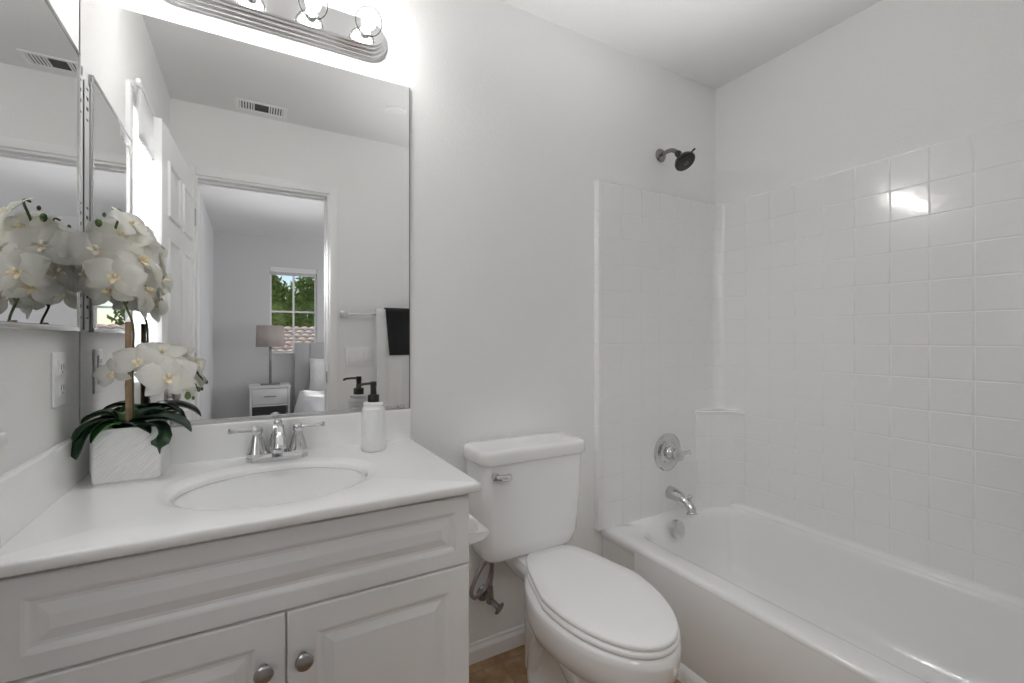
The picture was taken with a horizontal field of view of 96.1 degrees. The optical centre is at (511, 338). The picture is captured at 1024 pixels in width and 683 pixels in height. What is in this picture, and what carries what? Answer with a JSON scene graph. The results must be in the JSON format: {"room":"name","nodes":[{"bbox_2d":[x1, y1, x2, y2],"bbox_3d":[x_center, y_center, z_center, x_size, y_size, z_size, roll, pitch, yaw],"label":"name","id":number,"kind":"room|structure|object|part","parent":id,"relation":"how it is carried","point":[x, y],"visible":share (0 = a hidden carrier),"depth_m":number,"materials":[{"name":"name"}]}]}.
{"room":"bathroom","nodes":[
{"label":"bathroom","id":0,"kind":"room"},
{"bbox_2d":[0,432,7,446],"bbox_3d":[-0.700,-0.333,0.434,0.140,1.107,0.646,0,0,-30],"label":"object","id":1,"kind":"structure","parent":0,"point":[3,436],"depth_m":0.73,"materials":[{"name":"white paint"}]},
{"bbox_2d":[0,0,79,474],"bbox_3d":[-0.749,-0.048,0.469,0.100,2.436,1.484,0,0,-30],"label":"wall","id":2,"kind":"structure","parent":0,"point":[32,427],"depth_m":0.91,"materials":[{"name":"white paint"}]},
{"bbox_2d":[0,0,82,331],"bbox_3d":[-0.936,-0.348,0.917,0.016,0.663,0.496,0,0,-30],"label":"medicine cabinet","id":3,"kind":"object","parent":2,"relation":"attached to","point":[41,79],"visible":0.97,"depth_m":0.89,"materials":[{"name":"silver mirror"}]},
{"bbox_3d":[-0.924,-0.348,0.898,0.007,0.663,0.450,0,0,-30],"label":"door","id":4,"kind":"part","parent":3,"relation":"part of","materials":[{"name":"grey mirror"}]},
{"bbox_2d":[51,351,65,407],"bbox_3d":[-0.991,0.088,1.008,0.010,0.120,0.072,0,0,-30],"label":"outlet plate","id":5,"kind":"object","parent":2,"relation":"attached to","point":[58,359],"visible":1,"depth_m":0.99,"materials":[{"name":"white plastic"}]},
{"bbox_2d":[58,359,64,375],"bbox_3d":[-0.989,0.063,1.009,0.003,0.034,0.034,0,0,-30],"label":"receptacle","id":6,"kind":"object","parent":5,"relation":"attached to","point":[61,362],"depth_m":1.00,"materials":[{"name":"grey plastic"}]},
{"bbox_2d":[58,380,64,395],"bbox_3d":[-0.989,0.108,1.009,0.003,0.034,0.034,0,0,-30],"label":"receptacle","id":7,"kind":"object","parent":5,"relation":"attached to","point":[61,383],"depth_m":1.00,"materials":[{"name":"grey plastic"}]},
{"bbox_2d":[94,0,715,642],"bbox_3d":[-0.043,-0.048,1.781,2.623,2.436,0.100,0,0,-30],"label":"wall","id":8,"kind":"structure","parent":0,"point":[516,114],"depth_m":1.74,"materials":[{"name":"white paint"}]},
{"bbox_2d":[80,0,409,426],"bbox_3d":[-0.704,-0.305,1.342,0.833,1.078,0.010,0,0,-30],"label":"wall mirror","id":9,"kind":"object","parent":8,"relation":"attached to","point":[272,187],"visible":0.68,"depth_m":1.31,"materials":[{"name":"silver mirror"}]},
{"bbox_2d":[89,408,410,473],"bbox_3d":[-0.694,0.285,1.341,0.812,0.102,0.020,0,0,-30],"label":"backsplash","id":10,"kind":"structure","parent":8,"relation":"attached to","point":[206,442],"depth_m":1.32,"materials":[{"name":"white stone"}]},
{"bbox_2d":[167,0,386,61],"bbox_3d":[-0.648,-0.957,1.301,0.618,0.124,0.137,0,0,-30],"label":"vanity light bar","id":11,"kind":"object","parent":8,"relation":"attached to","point":[310,22],"visible":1,"depth_m":1.35,"materials":[{"name":"silver metal"}]},
{"bbox_2d":[298,0,327,20],"bbox_3d":[-0.571,-0.957,1.319,0.079,0.079,0.092,0,0,-30],"label":"bulb","id":12,"kind":"object","parent":11,"relation":"attached to","point":[308,10],"depth_m":1.34,"materials":[{"name":"white glass"}]},
{"bbox_2d":[355,6,381,37],"bbox_3d":[-0.436,-0.957,1.396,0.079,0.079,0.092,0,0,-30],"label":"bulb","id":13,"kind":"object","parent":11,"relation":"attached to","point":[365,27],"depth_m":1.42,"materials":[{"name":"white glass"}]},
{"bbox_2d":[470,560,503,614],"bbox_3d":[-0.104,0.859,1.627,0.143,0.231,0.107,0,0,-30],"label":"valve","id":14,"kind":"object","parent":8,"relation":"attached to","point":[485,592],"visible":0.89,"depth_m":1.61,"materials":[{"name":"silver metal"}]},
{"bbox_3d":[-0.044,0.954,1.627,0.030,0.041,0.046,0,0,17],"label":"valve handle","id":15,"kind":"part","parent":14,"relation":"part of","materials":[{"name":"silver metal"}]},
{"bbox_2d":[469,624,524,664],"bbox_3d":[0.006,1.135,1.744,0.839,0.070,0.012,0,0,-30],"label":"baseboard","id":16,"kind":"structure","parent":8,"relation":"attached to","point":[482,649],"depth_m":1.70,"materials":[{"name":"white paint"}]},
{"bbox_2d":[656,148,694,170],"bbox_3d":[0.737,-0.814,2.055,0.092,0.137,0.192,0,0,-30],"label":"shower head","id":17,"kind":"object","parent":8,"relation":"attached to","point":[684,160],"visible":1,"depth_m":2.02},
{"bbox_3d":[0.720,-0.842,2.088,0.019,0.048,0.103,0,0,-30],"label":"shower arm","id":18,"kind":"part","parent":17,"relation":"part of","materials":[{"name":"silver metal"}]},
{"bbox_2d":[469,644,680,682],"bbox_3d":[0.338,1.220,1.110,2.623,0.100,1.644,0,0,-30],"label":"floor","id":19,"kind":"structure","parent":0,"point":[508,666],"depth_m":1.63,"materials":[{"name":"brown tile"}]},
{"bbox_2d":[0,468,468,682],"bbox_3d":[-0.576,0.764,1.100,0.817,0.812,0.557,0,0,-30],"label":"vanity cabinet","id":20,"kind":"object","parent":19,"relation":"on","point":[382,595],"visible":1,"depth_m":0.89,"materials":[{"name":"white wood"}]},
{"bbox_3d":[-0.619,0.798,0.800,0.402,0.534,0.018,0,0,-30],"label":"door","id":21,"kind":"part","parent":20,"relation":"part of","materials":[{"name":"white wood"}]},
{"bbox_2d":[0,408,480,577],"bbox_3d":[-0.571,0.355,1.105,0.834,0.255,0.553,0,0,-30],"label":"countertop","id":22,"kind":"structure","parent":20,"relation":"on","point":[52,516],"depth_m":0.95,"materials":[{"name":"white stone"}]},
{"bbox_2d":[68,206,200,484],"bbox_3d":[-0.918,0.009,1.115,0.277,0.649,0.159,0,0,-30],"label":"potted orchid","id":23,"kind":"object","parent":22,"relation":"on","point":[128,445],"visible":1,"depth_m":1.09,"materials":[{"name":"white plant"}]},
{"bbox_3d":[-0.995,-0.165,1.076,0.115,0.092,0.016,-23,-9,-7],"label":"flower","id":24,"kind":"part","parent":23,"relation":"part of","materials":[{"name":"white plant"}]},
{"bbox_3d":[-0.966,-0.219,1.066,0.129,0.102,0.018,-7,-15,-34],"label":"flower","id":25,"kind":"part","parent":23,"relation":"part of","materials":[{"name":"white plant"}]},
{"bbox_3d":[-0.977,-0.258,1.112,0.087,0.016,0.109,-44,-3,-3],"label":"flower","id":26,"kind":"part","parent":23,"relation":"part of","materials":[{"name":"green plant"}]},
{"bbox_3d":[-0.950,-0.124,1.081,0.103,0.082,0.015,-12,4,-18],"label":"flower","id":27,"kind":"part","parent":23,"relation":"part of","materials":[{"name":"white plant"}]},
{"bbox_3d":[-0.945,0.075,1.086,0.078,0.062,0.011,-18,-4,-15],"label":"flower","id":28,"kind":"part","parent":23,"relation":"part of","materials":[{"name":"white plant"}]},
{"bbox_3d":[-0.921,-0.156,1.069,0.121,0.096,0.018,14,-15,-33],"label":"flower","id":29,"kind":"part","parent":23,"relation":"part of","materials":[{"name":"white plant"}]},
{"bbox_3d":[-0.936,-0.034,1.107,0.045,0.556,0.015,0,0,-30],"label":"stem","id":30,"kind":"part","parent":23,"relation":"part of","materials":[{"name":"green"}]},
{"bbox_3d":[-0.939,-0.258,1.116,0.121,0.096,0.018,18,-40,-34],"label":"flower","id":31,"kind":"part","parent":23,"relation":"part of","materials":[{"name":"white plant"}]},
{"bbox_3d":[-0.922,-0.286,1.104,0.016,0.087,0.109,-37,12,0],"label":"flower","id":32,"kind":"part","parent":23,"relation":"part of","materials":[{"name":"white plant"}]},
{"bbox_3d":[-0.922,0.271,1.118,0.135,0.126,0.100,0,0,-30],"label":"planter","id":33,"kind":"part","parent":23,"relation":"part of","materials":[{"name":"white ceramic"}]},
{"bbox_3d":[-0.915,-0.205,1.126,0.017,0.092,0.115,-21,12,13],"label":"flower","id":34,"kind":"part","parent":23,"relation":"part of","materials":[{"name":"white plant"}]},
{"bbox_3d":[-0.890,0.044,1.097,0.099,0.079,0.014,6,-22,-31],"label":"flower","id":35,"kind":"part","parent":23,"relation":"part of","materials":[{"name":"white plant"}]},
{"bbox_3d":[-0.940,-0.239,1.147,0.109,0.087,0.016,5,25,-8],"label":"flower","id":36,"kind":"part","parent":23,"relation":"part of","materials":[{"name":"white plant"}]},
{"bbox_3d":[-0.917,-0.101,1.134,0.109,0.087,0.016,24,19,19],"label":"flower","id":37,"kind":"part","parent":23,"relation":"part of","materials":[{"name":"white plant"}]},
{"bbox_3d":[-0.901,-0.131,1.127,0.016,0.087,0.109,-4,29,-10],"label":"flower","id":38,"kind":"part","parent":23,"relation":"part of","materials":[{"name":"white plant"}]},
{"bbox_3d":[-0.904,-0.175,1.153,0.115,0.092,0.017,13,30,35],"label":"flower","id":39,"kind":"part","parent":23,"relation":"part of","materials":[{"name":"white plant"}]},
{"bbox_3d":[-0.873,0.027,1.148,0.106,0.016,0.084,11,26,-33],"label":"flower","id":40,"kind":"part","parent":23,"relation":"part of","materials":[{"name":"white plant"}]},
{"bbox_3d":[-0.837,0.081,1.117,0.126,0.101,0.018,-11,-14,-41],"label":"flower","id":41,"kind":"part","parent":23,"relation":"part of","materials":[{"name":"white plant"}]},
{"bbox_3d":[-0.831,0.060,1.159,0.015,0.080,0.101,-46,33,-16],"label":"flower","id":42,"kind":"part","parent":23,"relation":"part of","materials":[{"name":"white plant"}]},
{"bbox_3d":[-0.808,0.111,1.139,0.012,0.066,0.083,-6,-24,12],"label":"flower","id":43,"kind":"part","parent":23,"relation":"part of","materials":[{"name":"white plant"}]},
{"bbox_2d":[228,419,324,462],"bbox_3d":[-0.635,0.279,1.252,0.237,0.110,0.132,0,0,-30],"label":"faucet","id":44,"kind":"object","parent":22,"relation":"on","point":[257,452],"visible":1,"depth_m":1.25,"materials":[{"name":"silver metal"}]},
{"bbox_3d":[-0.721,0.245,1.227,0.016,0.020,0.070,0,0,33],"label":"lever","id":45,"kind":"part","parent":44,"relation":"part of","materials":[{"name":"silver metal"}]},
{"bbox_3d":[-0.698,0.280,1.260,0.053,0.084,0.053,0,0,-30],"label":"handle","id":46,"kind":"part","parent":44,"relation":"part of","materials":[{"name":"silver metal"}]},
{"bbox_3d":[-0.654,0.324,1.285,0.156,0.019,0.056,0,0,-30],"label":"plate","id":47,"kind":"part","parent":44,"relation":"part of","materials":[{"name":"silver metal"}]},
{"bbox_3d":[-0.635,0.277,1.252,0.050,0.091,0.132,0,0,-30],"label":"spout","id":48,"kind":"part","parent":44,"relation":"part of","materials":[{"name":"silver metal"}]},
{"bbox_3d":[-0.657,0.245,1.290,0.023,0.042,0.023,0,0,-30],"label":"lift knob","id":49,"kind":"part","parent":44,"relation":"part of","materials":[{"name":"silver metal"}]},
{"bbox_3d":[-0.610,0.280,1.310,0.053,0.084,0.053,0,0,-30],"label":"handle","id":50,"kind":"part","parent":44,"relation":"part of","materials":[{"name":"silver metal"}]},
{"bbox_3d":[-0.571,0.245,1.312,0.070,0.020,0.016,0,0,-2],"label":"lever","id":51,"kind":"part","parent":44,"relation":"part of","materials":[{"name":"silver metal"}]},
{"bbox_2d":[357,381,386,451],"bbox_3d":[-0.416,0.231,1.380,0.077,0.206,0.077,0,0,0],"label":"soap dispenser","id":52,"kind":"object","parent":22,"relation":"on","point":[373,423],"visible":1,"depth_m":1.35,"materials":[{"name":"white ceramic"}]},
{"bbox_2d":[360,401,386,451],"bbox_3d":[-0.416,0.261,1.380,0.077,0.145,0.077,0,0,-30],"label":"bottle","id":53,"kind":"object","parent":52,"relation":"attached to","point":[373,423],"depth_m":1.35,"materials":[{"name":"white plastic"}]},
{"bbox_3d":[-0.465,0.625,0.860,0.034,0.034,0.030,0,0,-30],"label":"knob","id":54,"kind":"part","parent":20,"relation":"part of","materials":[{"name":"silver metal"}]},
{"bbox_3d":[-0.404,0.625,0.894,0.034,0.034,0.030,0,0,-30],"label":"knob","id":55,"kind":"part","parent":20,"relation":"part of","materials":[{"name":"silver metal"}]},
{"bbox_3d":[-0.273,0.798,0.996,0.386,0.534,0.018,0,0,-30],"label":"door","id":56,"kind":"part","parent":20,"relation":"part of","materials":[{"name":"white wood"}]},
{"bbox_2d":[469,522,488,543],"bbox_3d":[-0.132,0.513,1.242,0.096,0.031,0.126,0,0,-30],"label":"toilet paper holder","id":57,"kind":"object","parent":20,"relation":"attached to","point":[474,537],"visible":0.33,"depth_m":1.20,"materials":[{"name":"white"}]},
{"bbox_2d":[469,514,478,532],"bbox_3d":[-0.138,0.494,1.238,0.060,0.060,0.111,0,0,-30],"label":"toilet paper roll","id":58,"kind":"object","parent":57,"relation":"on","point":[473,523],"visible":0.26,"depth_m":1.20,"materials":[{"name":"white paper"}]},
{"bbox_2d":[463,431,681,682],"bbox_3d":[0.185,0.767,1.423,0.442,0.806,0.724,0,0,-30],"label":"toilet","id":59,"kind":"object","parent":19,"relation":"on","point":[590,617],"visible":1,"depth_m":1.48,"materials":[{"name":"white ceramic"}]},
{"bbox_3d":[-0.052,0.450,1.492,0.026,0.026,0.016,0,0,-30],"label":"flush handle","id":60,"kind":"part","parent":59,"relation":"part of","materials":[{"name":"silver metal"}]},
{"bbox_3d":[-0.027,0.453,1.491,0.056,0.026,0.027,0,0,-30],"label":"lever","id":61,"kind":"part","parent":59,"relation":"part of","materials":[{"name":"silver metal"}]},
{"bbox_3d":[0.047,0.586,1.655,0.410,0.339,0.172,0,0,-30],"label":"tank","id":62,"kind":"part","parent":59,"relation":"part of","materials":[{"name":"white ceramic"}]},
{"bbox_3d":[0.049,0.390,1.651,0.430,0.052,0.192,0,0,-30],"label":"tank lid","id":63,"kind":"part","parent":59,"relation":"part of","materials":[{"name":"white ceramic"}]},
{"bbox_3d":[0.249,0.750,1.382,0.342,0.018,0.580,0,0,-30],"label":"lid","id":64,"kind":"part","parent":59,"relation":"part of","materials":[{"name":"white plastic"}]},
{"bbox_3d":[0.254,0.767,1.372,0.350,0.018,0.562,0,0,-30],"label":"seat","id":65,"kind":"part","parent":59,"relation":"part of","materials":[{"name":"white plastic"}]},
{"bbox_3d":[0.234,0.974,1.406,0.374,0.392,0.646,0,0,-30],"label":"bowl","id":66,"kind":"part","parent":59,"relation":"part of","materials":[{"name":"white ceramic"}]},
{"bbox_2d":[600,504,1023,682],"bbox_3d":[1.062,0.977,1.499,0.780,0.386,1.477,0,0,-30],"label":"bathtub","id":67,"kind":"object","parent":19,"relation":"on","point":[754,595],"visible":0.87,"depth_m":1.57,"materials":[{"name":"white ceramic"}]},
{"bbox_3d":[0.721,0.831,2.003,0.076,0.081,0.032,0,0,-30],"label":"overflow plate","id":68,"kind":"part","parent":67,"relation":"part of","materials":[{"name":"silver metal"}]},
{"bbox_3d":[0.792,0.969,1.235,0.022,0.297,1.265,0,0,-30],"label":"apron panel","id":69,"kind":"part","parent":67,"relation":"part of","materials":[{"name":"white ceramic"}]},
{"bbox_2d":[594,119,1023,597],"bbox_3d":[1.059,0.068,1.491,0.792,1.470,1.491,0,0,-30],"label":"tub surround","id":70,"kind":"object","parent":67,"relation":"on","point":[841,353],"visible":0.98,"depth_m":1.83,"materials":[{"name":"white tile"}]},
{"bbox_2d":[654,433,691,470],"bbox_3d":[0.738,0.523,2.088,0.174,0.174,0.083,0,0,-30],"label":"tub valve","id":71,"kind":"object","parent":70,"relation":"attached to","point":[668,452],"visible":1,"depth_m":2.09,"materials":[{"name":"silver metal"}]},
{"bbox_3d":[0.741,0.523,2.082,0.060,0.060,0.069,0,0,-30],"label":"valve knob","id":72,"kind":"part","parent":71,"relation":"part of","materials":[{"name":"silver metal"}]},
{"bbox_3d":[0.788,0.518,2.084,0.055,0.022,0.022,0,0,-30],"label":"lever","id":73,"kind":"part","parent":71,"relation":"part of","materials":[{"name":"silver metal"}]},
{"bbox_2d":[665,486,697,514],"bbox_3d":[0.768,0.727,2.070,0.062,0.092,0.148,0,0,-30],"label":"tub spout","id":74,"kind":"object","parent":70,"relation":"attached to","point":[672,493],"visible":1,"depth_m":2.05,"materials":[{"name":"silver metal"}]},
{"bbox_2d":[695,408,744,505],"bbox_3d":[0.994,0.575,2.201,0.174,0.456,0.150,0,0,-30],"label":"soap shelf","id":75,"kind":"object","parent":70,"relation":"attached to","point":[719,432],"depth_m":2.20,"materials":[{"name":"white tile"}]},
{"bbox_2d":[499,0,881,88],"bbox_3d":[0.338,-1.316,1.110,2.623,0.100,1.644,0,0,-30],"label":"ceiling","id":76,"kind":"structure","parent":0,"point":[710,43],"depth_m":1.85,"materials":[{"name":"white paint"}]},
{"bbox_2d":[716,0,1023,204],"bbox_3d":[1.445,-0.048,1.716,0.100,2.436,1.484,0,0,-30],"label":"wall","id":77,"kind":"structure","parent":0,"point":[894,77],"depth_m":1.75,"materials":[{"name":"white paint"}]}
]}

